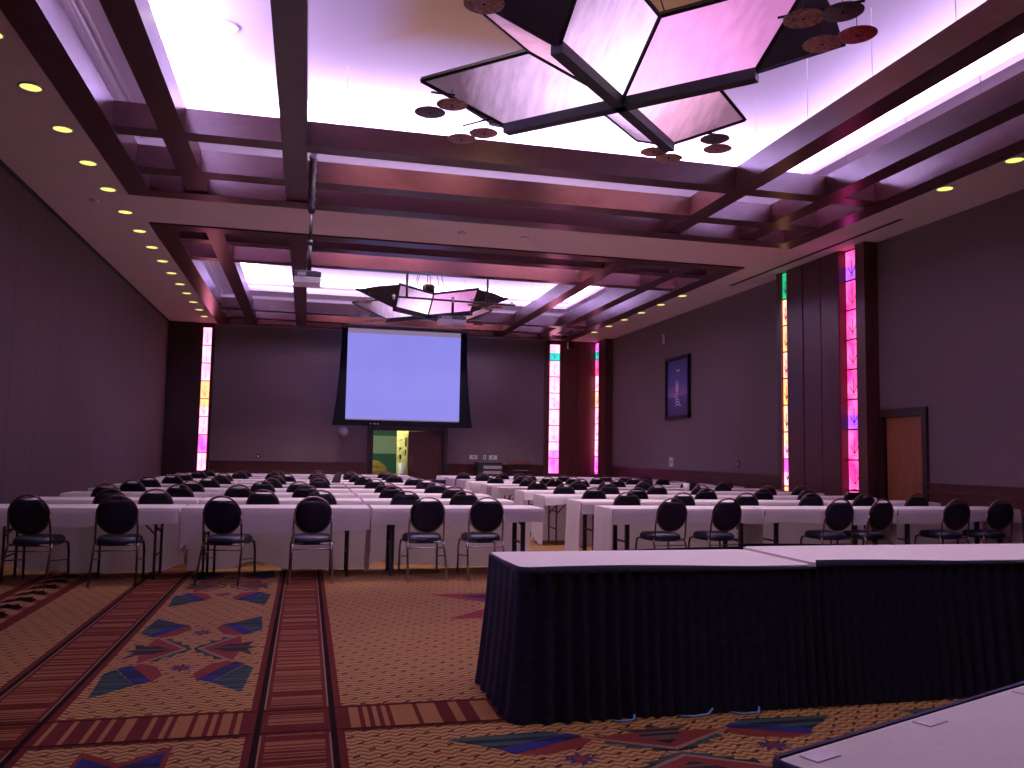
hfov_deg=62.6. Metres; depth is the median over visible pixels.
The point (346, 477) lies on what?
banquet chair
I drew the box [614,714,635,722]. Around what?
cord
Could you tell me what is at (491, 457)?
wall switch
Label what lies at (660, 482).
banquet chair
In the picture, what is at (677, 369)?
picture
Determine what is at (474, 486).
tablecloth
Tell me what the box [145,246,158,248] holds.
recessed light
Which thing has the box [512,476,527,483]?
banquet chair
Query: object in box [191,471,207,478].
banquet chair
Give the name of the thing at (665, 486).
tablecloth
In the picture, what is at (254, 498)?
banquet chair
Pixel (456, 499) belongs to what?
banquet chair
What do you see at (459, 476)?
banquet chair
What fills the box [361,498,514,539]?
tablecloth
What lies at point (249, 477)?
tablecloth
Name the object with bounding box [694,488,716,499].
banquet chair
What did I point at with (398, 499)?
banquet chair
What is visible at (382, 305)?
chandelier
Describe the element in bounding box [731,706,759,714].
cord
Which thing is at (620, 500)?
banquet chair
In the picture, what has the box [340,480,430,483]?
tablecloth
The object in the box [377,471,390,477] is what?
banquet chair
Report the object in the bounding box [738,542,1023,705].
table
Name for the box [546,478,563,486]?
banquet chair
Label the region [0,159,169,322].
trim
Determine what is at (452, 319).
projector
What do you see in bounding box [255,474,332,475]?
tablecloth
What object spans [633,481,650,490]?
banquet chair
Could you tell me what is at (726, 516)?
banquet chair
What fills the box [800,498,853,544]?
banquet chair
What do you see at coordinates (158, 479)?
tablecloth
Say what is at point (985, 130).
ceiling beams
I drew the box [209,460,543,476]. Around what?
trim
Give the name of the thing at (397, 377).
projection screen
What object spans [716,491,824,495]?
tablecloth
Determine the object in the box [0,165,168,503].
wall
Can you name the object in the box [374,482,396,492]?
banquet chair
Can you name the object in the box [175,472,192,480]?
banquet chair
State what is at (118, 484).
tablecloth
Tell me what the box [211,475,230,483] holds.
banquet chair
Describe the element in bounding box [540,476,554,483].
banquet chair
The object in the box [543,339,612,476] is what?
trim
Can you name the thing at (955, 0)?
trim
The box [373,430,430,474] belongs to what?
wall
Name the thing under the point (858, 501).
banquet chair
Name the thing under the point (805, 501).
banquet chair
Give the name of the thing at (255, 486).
banquet chair
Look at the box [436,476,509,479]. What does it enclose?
tablecloth
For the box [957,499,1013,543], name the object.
banquet chair
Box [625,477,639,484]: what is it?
banquet chair
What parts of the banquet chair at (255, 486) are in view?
backrest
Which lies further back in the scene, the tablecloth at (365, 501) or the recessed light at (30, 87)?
the tablecloth at (365, 501)
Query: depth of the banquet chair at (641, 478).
20.43 m
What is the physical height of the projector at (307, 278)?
2.029 m
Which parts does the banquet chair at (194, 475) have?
backrest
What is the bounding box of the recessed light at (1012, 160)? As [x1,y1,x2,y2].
[1003,157,1023,163]
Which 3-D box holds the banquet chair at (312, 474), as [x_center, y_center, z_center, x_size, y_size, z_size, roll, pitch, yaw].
[-4.367,2.410,18.820,0.454,0.893,0.670,2,-5,-10]
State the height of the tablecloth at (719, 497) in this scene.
0.728 m
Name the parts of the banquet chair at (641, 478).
backrest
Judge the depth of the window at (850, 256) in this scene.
15.27 m
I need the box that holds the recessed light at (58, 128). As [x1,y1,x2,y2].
[51,125,73,133]
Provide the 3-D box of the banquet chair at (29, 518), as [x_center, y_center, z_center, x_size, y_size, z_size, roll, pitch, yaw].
[-4.706,1.528,8.330,0.454,0.893,0.670,2,-5,-10]
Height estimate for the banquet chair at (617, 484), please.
0.893 m
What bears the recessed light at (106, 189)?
in the ceiling
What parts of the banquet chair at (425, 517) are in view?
leg, leg, seat, seat frame, frame, backrest, leg, leg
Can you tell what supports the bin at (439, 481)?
on the floor
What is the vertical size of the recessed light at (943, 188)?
0.007 m
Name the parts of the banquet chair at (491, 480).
backrest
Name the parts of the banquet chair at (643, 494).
backrest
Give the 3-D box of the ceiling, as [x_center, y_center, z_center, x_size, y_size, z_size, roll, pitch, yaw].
[-0.110,-3.438,12.739,14.170,1.270,30.200,2,-5,-14]
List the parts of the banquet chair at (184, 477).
backrest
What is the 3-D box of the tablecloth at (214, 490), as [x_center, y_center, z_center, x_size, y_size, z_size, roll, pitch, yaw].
[-5.457,1.968,12.969,1.899,0.728,0.693,2,-5,-14]
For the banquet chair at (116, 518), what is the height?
0.893 m
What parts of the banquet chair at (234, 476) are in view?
backrest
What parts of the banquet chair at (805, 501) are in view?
backrest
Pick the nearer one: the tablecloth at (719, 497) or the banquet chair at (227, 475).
the tablecloth at (719, 497)
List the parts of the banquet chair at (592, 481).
backrest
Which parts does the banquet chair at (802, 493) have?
backrest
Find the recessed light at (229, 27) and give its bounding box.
[217,21,238,32]
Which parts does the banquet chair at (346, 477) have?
backrest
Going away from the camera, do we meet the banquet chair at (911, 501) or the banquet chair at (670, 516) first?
the banquet chair at (670, 516)
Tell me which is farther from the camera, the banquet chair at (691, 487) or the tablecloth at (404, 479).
the tablecloth at (404, 479)
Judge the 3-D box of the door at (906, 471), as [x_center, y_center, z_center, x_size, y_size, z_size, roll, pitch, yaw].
[6.583,1.521,14.034,0.200,2.230,1.165,2,-5,-14]
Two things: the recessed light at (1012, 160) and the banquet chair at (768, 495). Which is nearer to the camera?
the recessed light at (1012, 160)
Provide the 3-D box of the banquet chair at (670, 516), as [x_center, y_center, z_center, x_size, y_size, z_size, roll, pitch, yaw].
[1.779,1.769,9.895,0.454,0.893,0.670,2,-5,-16]
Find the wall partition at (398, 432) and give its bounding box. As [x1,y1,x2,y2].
[396,431,423,474]
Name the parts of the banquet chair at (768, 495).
backrest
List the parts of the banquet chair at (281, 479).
backrest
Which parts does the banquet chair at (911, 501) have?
backrest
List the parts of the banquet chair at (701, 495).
backrest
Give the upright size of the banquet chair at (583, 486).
0.893 m
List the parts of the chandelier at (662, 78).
disc rod, disc rod, panel frame, panel frame, light panel, light panel, panel frame, panel frame, light panel, light panel, panel frame, light panel, panel frame, light panel, panel frame, panel frame, disc rod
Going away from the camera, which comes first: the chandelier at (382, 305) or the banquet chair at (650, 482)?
the banquet chair at (650, 482)
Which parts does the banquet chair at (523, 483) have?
backrest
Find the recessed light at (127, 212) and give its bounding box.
[117,210,133,214]
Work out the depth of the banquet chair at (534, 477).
19.76 m
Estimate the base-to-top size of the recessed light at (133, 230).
0.007 m
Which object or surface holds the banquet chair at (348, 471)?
on the floor
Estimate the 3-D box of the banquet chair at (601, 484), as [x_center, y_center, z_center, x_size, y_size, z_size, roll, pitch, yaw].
[1.694,2.261,15.801,0.454,0.893,0.670,2,-5,-14]
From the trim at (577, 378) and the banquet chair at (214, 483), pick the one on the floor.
the banquet chair at (214, 483)
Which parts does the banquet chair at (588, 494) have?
frame, backrest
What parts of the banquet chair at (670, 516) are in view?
seat, seat frame, frame, backrest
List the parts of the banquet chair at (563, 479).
backrest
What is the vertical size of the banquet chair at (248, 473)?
0.893 m
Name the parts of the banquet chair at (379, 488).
backrest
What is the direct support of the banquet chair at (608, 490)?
on the floor
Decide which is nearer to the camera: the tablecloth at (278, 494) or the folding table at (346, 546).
the folding table at (346, 546)
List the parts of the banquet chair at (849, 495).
backrest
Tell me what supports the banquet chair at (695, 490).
on the floor
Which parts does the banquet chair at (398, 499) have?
backrest, frame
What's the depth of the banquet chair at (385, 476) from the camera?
18.98 m
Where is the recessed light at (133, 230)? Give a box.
[132,229,146,232]
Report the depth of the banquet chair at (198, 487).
12.56 m
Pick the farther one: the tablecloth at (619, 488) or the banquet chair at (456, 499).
the tablecloth at (619, 488)
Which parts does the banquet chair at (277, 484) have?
backrest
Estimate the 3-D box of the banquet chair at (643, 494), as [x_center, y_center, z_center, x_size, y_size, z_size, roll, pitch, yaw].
[1.811,2.020,12.888,0.454,0.893,0.670,2,-5,-17]
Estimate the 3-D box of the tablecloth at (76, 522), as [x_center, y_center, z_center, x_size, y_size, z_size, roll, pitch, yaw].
[-4.428,1.634,8.756,1.898,0.728,0.693,2,-5,-14]
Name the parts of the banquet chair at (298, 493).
backrest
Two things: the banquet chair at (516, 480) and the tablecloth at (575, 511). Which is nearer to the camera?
the tablecloth at (575, 511)
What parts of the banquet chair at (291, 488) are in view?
backrest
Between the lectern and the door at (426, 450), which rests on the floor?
the lectern
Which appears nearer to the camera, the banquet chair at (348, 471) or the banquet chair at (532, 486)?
the banquet chair at (532, 486)
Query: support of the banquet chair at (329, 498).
on the floor
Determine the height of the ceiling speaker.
0.320 m
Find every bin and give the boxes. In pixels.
[397,463,405,474]
[429,479,445,485]
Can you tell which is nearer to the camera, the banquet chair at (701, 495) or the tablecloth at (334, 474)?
the banquet chair at (701, 495)
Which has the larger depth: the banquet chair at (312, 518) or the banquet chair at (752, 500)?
the banquet chair at (752, 500)
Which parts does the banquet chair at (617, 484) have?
backrest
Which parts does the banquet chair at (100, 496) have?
backrest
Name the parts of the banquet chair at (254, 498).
backrest, frame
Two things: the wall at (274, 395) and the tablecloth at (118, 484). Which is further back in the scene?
the wall at (274, 395)
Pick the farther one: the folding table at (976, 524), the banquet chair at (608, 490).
the banquet chair at (608, 490)
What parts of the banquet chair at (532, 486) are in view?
backrest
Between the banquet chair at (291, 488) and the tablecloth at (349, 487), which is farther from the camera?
the tablecloth at (349, 487)
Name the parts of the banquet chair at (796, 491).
backrest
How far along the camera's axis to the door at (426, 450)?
27.24 m
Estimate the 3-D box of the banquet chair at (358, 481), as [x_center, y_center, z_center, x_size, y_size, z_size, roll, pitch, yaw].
[-2.858,2.219,16.222,0.454,0.893,0.670,2,-5,-10]
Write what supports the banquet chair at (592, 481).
on the floor
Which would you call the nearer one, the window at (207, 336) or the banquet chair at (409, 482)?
the banquet chair at (409, 482)
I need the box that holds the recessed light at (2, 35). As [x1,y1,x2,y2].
[0,31,5,39]
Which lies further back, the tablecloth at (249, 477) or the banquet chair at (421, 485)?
the tablecloth at (249, 477)
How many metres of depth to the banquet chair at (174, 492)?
11.13 m
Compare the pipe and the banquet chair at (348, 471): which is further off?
the banquet chair at (348, 471)
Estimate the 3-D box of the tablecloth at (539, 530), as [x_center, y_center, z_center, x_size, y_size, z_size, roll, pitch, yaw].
[1.329,2.097,13.119,1.995,0.728,0.693,2,-5,-14]
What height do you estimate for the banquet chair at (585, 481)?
0.893 m
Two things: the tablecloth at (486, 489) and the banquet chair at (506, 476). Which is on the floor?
the banquet chair at (506, 476)
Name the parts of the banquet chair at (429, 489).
backrest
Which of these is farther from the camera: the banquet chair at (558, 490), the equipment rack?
the equipment rack
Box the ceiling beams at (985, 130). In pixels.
[0,0,1023,248]
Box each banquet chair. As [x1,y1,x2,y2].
[0,494,69,588]
[86,495,144,587]
[91,483,120,496]
[92,488,127,503]
[119,480,145,491]
[137,477,160,486]
[138,489,173,503]
[161,474,182,483]
[166,484,193,496]
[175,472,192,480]
[179,480,204,491]
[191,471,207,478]
[193,496,255,585]
[199,477,220,487]
[200,469,215,476]
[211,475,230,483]
[215,473,232,480]
[224,484,251,497]
[231,471,248,479]
[236,470,251,476]
[241,489,279,565]
[250,481,275,491]
[261,478,282,487]
[265,472,280,478]
[267,475,286,484]
[278,473,295,481]
[286,481,310,491]
[288,496,333,584]
[292,485,319,497]
[305,490,336,504]
[307,472,321,479]
[308,478,329,487]
[309,474,326,481]
[311,476,330,484]
[343,471,356,477]
[343,473,358,479]
[348,474,365,481]
[354,476,372,484]
[364,479,384,488]
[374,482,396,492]
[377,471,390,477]
[379,486,405,497]
[382,473,396,479]
[385,475,403,482]
[390,490,422,563]
[398,496,447,581]
[404,477,421,485]
[415,479,435,488]
[424,482,446,492]
[441,486,466,498]
[449,491,478,504]
[455,472,469,484]
[456,497,504,580]
[475,474,489,480]
[487,476,503,483]
[495,473,508,478]
[512,473,525,479]
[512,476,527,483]
[519,478,535,486]
[525,475,536,480]
[527,480,547,489]
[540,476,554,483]
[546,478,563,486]
[553,483,574,493]
[556,475,568,481]
[566,477,580,483]
[568,481,586,489]
[574,479,589,486]
[581,487,605,547]
[589,477,604,484]
[597,481,613,489]
[599,484,619,493]
[601,475,612,481]
[610,479,625,486]
[613,492,640,505]
[618,476,631,482]
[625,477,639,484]
[626,487,647,498]
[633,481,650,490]
[635,498,686,548]
[639,476,652,481]
[640,479,653,486]
[647,484,667,494]
[655,478,669,484]
[670,492,694,505]
[680,480,695,487]
[683,482,700,490]
[688,498,741,546]
[691,485,709,494]
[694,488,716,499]
[714,482,731,490]
[720,480,732,487]
[734,492,758,532]
[753,488,773,499]
[758,485,776,494]
[791,486,809,494]
[797,489,816,499]
[798,493,823,505]
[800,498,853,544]
[836,499,893,544]
[843,489,862,499]
[852,493,874,528]
[904,494,928,505]
[914,499,970,544]
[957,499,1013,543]
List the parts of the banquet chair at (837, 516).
seat, seat frame, frame, backrest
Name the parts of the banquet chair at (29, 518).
leg, leg, backrest, frame, seat frame, seat, leg, leg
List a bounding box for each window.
[197,328,211,470]
[549,345,559,473]
[594,343,598,473]
[782,273,787,491]
[845,250,858,491]
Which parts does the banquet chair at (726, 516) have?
seat, seat frame, frame, backrest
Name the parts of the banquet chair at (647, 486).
backrest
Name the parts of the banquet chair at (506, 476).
backrest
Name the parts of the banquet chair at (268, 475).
backrest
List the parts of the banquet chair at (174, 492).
backrest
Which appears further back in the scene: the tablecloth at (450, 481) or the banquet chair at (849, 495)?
the tablecloth at (450, 481)
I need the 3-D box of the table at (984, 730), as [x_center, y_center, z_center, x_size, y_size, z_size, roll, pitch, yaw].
[1.740,1.164,2.006,2.639,0.758,0.980,4,-6,-35]
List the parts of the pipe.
drop rod, drop rod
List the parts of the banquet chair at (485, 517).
leg, leg, seat, seat frame, frame, backrest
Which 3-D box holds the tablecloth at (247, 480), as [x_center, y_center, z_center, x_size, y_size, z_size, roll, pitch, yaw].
[-4.616,2.372,17.634,1.965,0.728,0.693,2,-5,-14]
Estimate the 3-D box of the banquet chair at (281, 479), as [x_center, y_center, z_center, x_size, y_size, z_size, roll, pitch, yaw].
[-4.440,2.160,15.846,0.454,0.893,0.670,2,-5,-13]
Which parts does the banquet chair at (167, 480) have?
backrest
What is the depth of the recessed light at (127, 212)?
13.82 m
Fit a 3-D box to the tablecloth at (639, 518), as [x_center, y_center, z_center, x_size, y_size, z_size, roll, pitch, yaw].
[2.027,1.874,10.313,2.020,0.728,0.692,2,-5,-14]
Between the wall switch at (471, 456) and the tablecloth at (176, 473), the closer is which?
the tablecloth at (176, 473)
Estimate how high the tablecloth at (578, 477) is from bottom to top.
0.728 m
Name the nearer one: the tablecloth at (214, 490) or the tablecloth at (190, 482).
the tablecloth at (214, 490)
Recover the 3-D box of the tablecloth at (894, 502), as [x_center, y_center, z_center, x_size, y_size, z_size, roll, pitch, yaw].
[5.391,2.124,12.612,1.918,0.728,0.693,2,-5,-14]
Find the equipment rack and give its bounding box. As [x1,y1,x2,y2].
[474,462,502,475]
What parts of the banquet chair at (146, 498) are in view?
backrest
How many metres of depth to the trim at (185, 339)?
25.45 m
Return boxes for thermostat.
[669,457,672,466]
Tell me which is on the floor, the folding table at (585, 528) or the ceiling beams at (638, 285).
the folding table at (585, 528)
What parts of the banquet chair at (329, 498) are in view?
backrest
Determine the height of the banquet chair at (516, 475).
0.893 m
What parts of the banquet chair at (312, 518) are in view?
leg, leg, seat, seat frame, frame, backrest, leg, leg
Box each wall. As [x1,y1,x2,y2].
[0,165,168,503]
[209,324,544,475]
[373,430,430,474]
[612,189,1023,499]
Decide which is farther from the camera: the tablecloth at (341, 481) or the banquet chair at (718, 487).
the tablecloth at (341, 481)
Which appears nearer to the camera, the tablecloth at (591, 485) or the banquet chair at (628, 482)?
the tablecloth at (591, 485)
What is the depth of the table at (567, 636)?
4.48 m
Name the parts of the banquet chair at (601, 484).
backrest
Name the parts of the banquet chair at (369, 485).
backrest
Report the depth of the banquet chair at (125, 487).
12.33 m
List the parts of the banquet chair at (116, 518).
leg, leg, frame, backrest, seat frame, seat, leg, leg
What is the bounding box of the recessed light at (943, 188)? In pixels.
[935,186,954,191]
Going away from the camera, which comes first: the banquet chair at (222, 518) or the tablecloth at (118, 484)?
the banquet chair at (222, 518)
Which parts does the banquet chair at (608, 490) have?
backrest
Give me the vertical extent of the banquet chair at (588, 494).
0.893 m
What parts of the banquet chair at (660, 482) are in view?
backrest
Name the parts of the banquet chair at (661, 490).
backrest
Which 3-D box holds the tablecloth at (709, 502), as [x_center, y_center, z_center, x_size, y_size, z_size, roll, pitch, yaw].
[3.550,2.055,12.168,1.887,0.728,0.693,2,-5,-14]
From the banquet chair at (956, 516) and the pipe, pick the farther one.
the pipe
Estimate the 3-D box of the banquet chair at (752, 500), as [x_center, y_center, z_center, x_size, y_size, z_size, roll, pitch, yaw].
[3.146,1.943,11.695,0.454,0.893,0.670,2,-5,-11]
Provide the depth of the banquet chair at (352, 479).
17.38 m
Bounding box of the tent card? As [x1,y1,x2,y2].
[331,471,341,482]
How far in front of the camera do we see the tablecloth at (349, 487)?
15.03 m
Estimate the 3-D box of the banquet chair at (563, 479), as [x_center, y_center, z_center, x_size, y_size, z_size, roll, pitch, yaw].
[1.171,2.617,20.159,0.454,0.893,0.670,2,-5,-11]
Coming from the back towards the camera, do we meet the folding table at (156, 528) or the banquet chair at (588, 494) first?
the banquet chair at (588, 494)
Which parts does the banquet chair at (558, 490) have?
backrest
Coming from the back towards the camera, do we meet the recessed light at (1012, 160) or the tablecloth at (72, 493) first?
the tablecloth at (72, 493)
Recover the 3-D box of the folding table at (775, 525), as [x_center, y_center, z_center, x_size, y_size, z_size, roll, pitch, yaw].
[3.893,1.955,10.759,1.800,0.729,0.560,2,-5,-14]
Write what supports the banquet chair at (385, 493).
on the floor
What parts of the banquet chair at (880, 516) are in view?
seat, seat frame, frame, backrest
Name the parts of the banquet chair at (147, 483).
backrest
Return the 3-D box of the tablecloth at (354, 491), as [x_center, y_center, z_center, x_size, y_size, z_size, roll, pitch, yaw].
[-1.678,2.109,13.881,1.979,0.728,0.693,2,-5,-14]
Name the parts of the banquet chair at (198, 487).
backrest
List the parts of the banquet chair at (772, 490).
backrest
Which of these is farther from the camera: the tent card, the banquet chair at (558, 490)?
the tent card
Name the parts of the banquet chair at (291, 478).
backrest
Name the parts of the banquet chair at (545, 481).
backrest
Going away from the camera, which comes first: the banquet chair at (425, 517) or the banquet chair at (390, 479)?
the banquet chair at (425, 517)
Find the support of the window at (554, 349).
in the wall at (274, 395)
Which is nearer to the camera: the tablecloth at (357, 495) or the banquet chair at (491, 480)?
the tablecloth at (357, 495)
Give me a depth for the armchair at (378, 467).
29.50 m
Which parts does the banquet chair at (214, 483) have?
backrest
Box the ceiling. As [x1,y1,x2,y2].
[0,0,1023,342]
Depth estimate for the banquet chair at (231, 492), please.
11.34 m
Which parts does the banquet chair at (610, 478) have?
backrest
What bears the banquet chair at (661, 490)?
on the floor
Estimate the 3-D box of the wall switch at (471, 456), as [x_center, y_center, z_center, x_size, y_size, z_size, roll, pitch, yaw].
[-1.246,2.389,27.578,0.234,0.101,0.020,2,-5,-14]
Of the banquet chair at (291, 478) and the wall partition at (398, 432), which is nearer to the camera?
the banquet chair at (291, 478)
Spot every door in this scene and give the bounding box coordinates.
[366,426,447,480]
[878,407,929,501]
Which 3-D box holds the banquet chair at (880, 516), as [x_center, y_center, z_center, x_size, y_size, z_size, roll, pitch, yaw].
[4.456,1.869,10.541,0.454,0.893,0.670,3,-5,-22]
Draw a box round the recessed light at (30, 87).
[17,82,43,92]
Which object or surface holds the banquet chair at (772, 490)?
on the floor
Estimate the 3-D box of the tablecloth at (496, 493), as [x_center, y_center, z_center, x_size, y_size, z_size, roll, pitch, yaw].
[0.629,2.319,15.925,2.021,0.728,0.693,2,-5,-14]
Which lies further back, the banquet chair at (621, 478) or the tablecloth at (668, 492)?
the banquet chair at (621, 478)
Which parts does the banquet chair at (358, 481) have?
backrest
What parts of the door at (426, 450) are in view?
push plate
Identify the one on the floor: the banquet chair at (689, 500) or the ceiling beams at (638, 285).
the banquet chair at (689, 500)
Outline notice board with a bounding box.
[397,435,406,468]
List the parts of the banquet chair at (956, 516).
seat, seat frame, frame, backrest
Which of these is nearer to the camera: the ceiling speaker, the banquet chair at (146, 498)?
the banquet chair at (146, 498)
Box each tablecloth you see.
[0,504,186,572]
[25,497,201,548]
[60,491,213,498]
[88,487,223,492]
[110,483,231,487]
[128,480,237,484]
[143,478,242,481]
[176,473,254,475]
[178,504,369,570]
[198,497,361,504]
[212,492,354,497]
[222,488,349,492]
[230,484,345,488]
[237,481,342,484]
[243,479,331,481]
[249,477,332,479]
[252,475,333,477]
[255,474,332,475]
[333,474,408,476]
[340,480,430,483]
[341,476,415,478]
[341,478,423,480]
[343,482,443,485]
[346,485,456,489]
[350,489,471,493]
[355,493,490,499]
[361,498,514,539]
[363,505,545,571]
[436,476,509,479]
[445,477,512,485]
[456,479,512,488]
[465,481,539,493]
[480,483,569,494]
[491,486,596,500]
[514,490,626,531]
[531,494,663,544]
[564,499,707,550]
[576,477,639,478]
[589,484,660,486]
[593,505,762,550]
[615,481,682,482]
[617,487,682,490]
[620,490,728,494]
[650,494,751,499]
[653,483,712,485]
[662,485,743,487]
[695,500,827,545]
[710,488,780,491]
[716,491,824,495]
[743,506,897,544]
[773,495,876,499]
[823,500,940,544]
[866,506,1022,544]
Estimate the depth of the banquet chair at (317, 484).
14.40 m
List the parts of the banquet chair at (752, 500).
frame, backrest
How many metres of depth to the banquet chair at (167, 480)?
15.18 m
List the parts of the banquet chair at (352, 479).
backrest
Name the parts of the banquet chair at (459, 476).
backrest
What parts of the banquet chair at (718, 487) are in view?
backrest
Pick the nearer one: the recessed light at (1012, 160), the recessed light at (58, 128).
the recessed light at (58, 128)
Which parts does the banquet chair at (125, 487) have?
backrest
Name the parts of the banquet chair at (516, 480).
backrest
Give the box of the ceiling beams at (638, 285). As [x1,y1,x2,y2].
[149,222,744,340]
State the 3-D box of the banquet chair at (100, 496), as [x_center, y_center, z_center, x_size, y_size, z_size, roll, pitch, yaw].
[-4.633,1.653,9.813,0.454,0.893,0.670,2,-5,-12]
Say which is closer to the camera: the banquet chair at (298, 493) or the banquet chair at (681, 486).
the banquet chair at (298, 493)
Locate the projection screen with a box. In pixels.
[332,325,471,427]
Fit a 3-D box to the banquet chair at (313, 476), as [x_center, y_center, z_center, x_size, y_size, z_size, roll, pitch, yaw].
[-4.025,2.301,17.445,0.454,0.893,0.670,2,-5,-16]
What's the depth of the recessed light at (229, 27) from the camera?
10.14 m
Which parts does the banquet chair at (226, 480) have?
backrest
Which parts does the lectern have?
panel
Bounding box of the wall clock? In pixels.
[338,427,347,436]
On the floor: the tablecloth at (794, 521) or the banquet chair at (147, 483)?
the banquet chair at (147, 483)
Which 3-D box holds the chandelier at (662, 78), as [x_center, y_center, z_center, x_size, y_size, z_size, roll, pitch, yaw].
[1.088,-3.538,8.116,3.779,1.705,4.059,2,-5,-14]
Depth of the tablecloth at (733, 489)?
16.75 m
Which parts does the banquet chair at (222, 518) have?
leg, leg, backrest, frame, seat frame, seat, leg, leg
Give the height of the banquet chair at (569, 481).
0.893 m
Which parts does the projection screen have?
casing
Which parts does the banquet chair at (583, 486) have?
backrest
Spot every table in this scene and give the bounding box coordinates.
[0,509,178,581]
[201,531,348,578]
[385,522,524,575]
[475,546,827,723]
[544,496,654,544]
[581,502,593,550]
[600,506,742,549]
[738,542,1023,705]
[763,510,877,544]
[772,681,1023,767]
[897,509,1002,544]
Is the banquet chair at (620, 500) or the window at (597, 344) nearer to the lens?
the banquet chair at (620, 500)
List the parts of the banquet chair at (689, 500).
backrest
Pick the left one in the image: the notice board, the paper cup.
the notice board
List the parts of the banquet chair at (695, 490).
backrest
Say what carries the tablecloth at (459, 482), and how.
on the floor
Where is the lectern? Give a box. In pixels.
[506,461,532,476]
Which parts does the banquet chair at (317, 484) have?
backrest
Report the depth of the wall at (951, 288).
14.11 m
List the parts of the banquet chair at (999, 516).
seat, seat frame, frame, backrest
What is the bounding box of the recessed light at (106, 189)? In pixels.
[99,187,116,191]
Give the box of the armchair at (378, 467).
[372,460,387,474]
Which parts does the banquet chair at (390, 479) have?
backrest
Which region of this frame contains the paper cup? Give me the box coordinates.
[683,483,689,491]
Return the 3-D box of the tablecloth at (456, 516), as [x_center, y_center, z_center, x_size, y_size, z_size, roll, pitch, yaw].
[-0.661,1.774,9.665,2.003,0.728,0.693,2,-5,-14]
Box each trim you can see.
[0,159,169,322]
[161,321,215,475]
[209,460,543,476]
[237,0,980,307]
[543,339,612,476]
[610,466,1023,543]
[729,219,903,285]
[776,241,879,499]
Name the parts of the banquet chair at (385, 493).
backrest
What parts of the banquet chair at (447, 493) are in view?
backrest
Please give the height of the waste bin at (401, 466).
1.000 m
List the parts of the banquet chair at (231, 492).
backrest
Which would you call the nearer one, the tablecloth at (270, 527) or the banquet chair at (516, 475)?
the tablecloth at (270, 527)
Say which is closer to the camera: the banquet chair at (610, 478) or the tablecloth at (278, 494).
the tablecloth at (278, 494)
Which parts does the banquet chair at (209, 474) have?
backrest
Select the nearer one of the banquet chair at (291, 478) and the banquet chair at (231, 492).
the banquet chair at (231, 492)
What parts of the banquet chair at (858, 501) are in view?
frame, backrest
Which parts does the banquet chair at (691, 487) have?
backrest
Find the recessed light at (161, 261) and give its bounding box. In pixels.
[156,260,168,262]
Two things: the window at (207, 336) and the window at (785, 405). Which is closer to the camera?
the window at (785, 405)
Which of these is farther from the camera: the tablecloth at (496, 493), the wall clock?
the wall clock
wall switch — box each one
[470,455,477,458]
[489,455,496,459]
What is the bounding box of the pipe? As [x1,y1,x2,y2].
[391,274,514,306]
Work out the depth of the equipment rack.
26.67 m
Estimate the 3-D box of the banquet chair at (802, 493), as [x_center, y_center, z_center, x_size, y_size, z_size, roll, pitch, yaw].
[4.626,2.125,13.573,0.454,0.893,0.670,2,-5,-17]
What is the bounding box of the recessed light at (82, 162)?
[78,160,97,166]
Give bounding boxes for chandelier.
[349,275,507,326]
[414,0,877,162]
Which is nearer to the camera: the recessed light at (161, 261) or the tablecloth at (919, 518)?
the tablecloth at (919, 518)
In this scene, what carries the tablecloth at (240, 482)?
on the floor
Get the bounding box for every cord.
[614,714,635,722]
[680,708,713,717]
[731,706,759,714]
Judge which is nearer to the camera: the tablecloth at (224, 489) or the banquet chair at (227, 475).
the tablecloth at (224, 489)
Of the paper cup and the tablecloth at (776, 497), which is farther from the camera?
the paper cup
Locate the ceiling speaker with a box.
[567,339,573,348]
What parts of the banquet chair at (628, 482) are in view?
backrest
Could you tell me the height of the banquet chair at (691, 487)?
0.893 m
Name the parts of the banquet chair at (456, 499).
backrest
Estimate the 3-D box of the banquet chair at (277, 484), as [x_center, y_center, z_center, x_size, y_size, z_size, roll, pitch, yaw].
[-4.119,2.046,14.408,0.454,0.893,0.670,2,-5,-13]
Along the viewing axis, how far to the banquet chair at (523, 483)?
16.73 m
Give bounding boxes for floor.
[0,532,967,767]
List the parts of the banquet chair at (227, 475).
backrest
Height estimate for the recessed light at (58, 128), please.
0.007 m
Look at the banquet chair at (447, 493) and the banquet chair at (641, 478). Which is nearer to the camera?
the banquet chair at (447, 493)
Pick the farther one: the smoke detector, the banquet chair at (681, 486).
the banquet chair at (681, 486)
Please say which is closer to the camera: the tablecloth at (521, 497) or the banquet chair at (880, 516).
the banquet chair at (880, 516)
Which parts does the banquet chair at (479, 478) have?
backrest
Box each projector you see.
[293,153,320,287]
[437,297,465,325]
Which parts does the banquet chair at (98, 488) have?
backrest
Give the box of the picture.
[665,353,690,419]
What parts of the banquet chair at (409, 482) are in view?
backrest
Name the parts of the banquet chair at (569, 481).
backrest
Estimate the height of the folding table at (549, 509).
0.729 m
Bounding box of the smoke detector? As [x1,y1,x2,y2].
[89,198,99,202]
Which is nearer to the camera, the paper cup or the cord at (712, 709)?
the cord at (712, 709)
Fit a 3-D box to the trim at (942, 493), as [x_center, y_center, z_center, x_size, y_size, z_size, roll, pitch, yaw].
[6.652,2.074,13.333,0.055,1.015,29.000,2,-5,-14]
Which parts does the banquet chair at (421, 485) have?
backrest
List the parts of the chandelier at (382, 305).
panel frame, panel frame, light panel, panel frame, light panel, panel frame, light panel, light panel, panel frame, panel frame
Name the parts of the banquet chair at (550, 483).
backrest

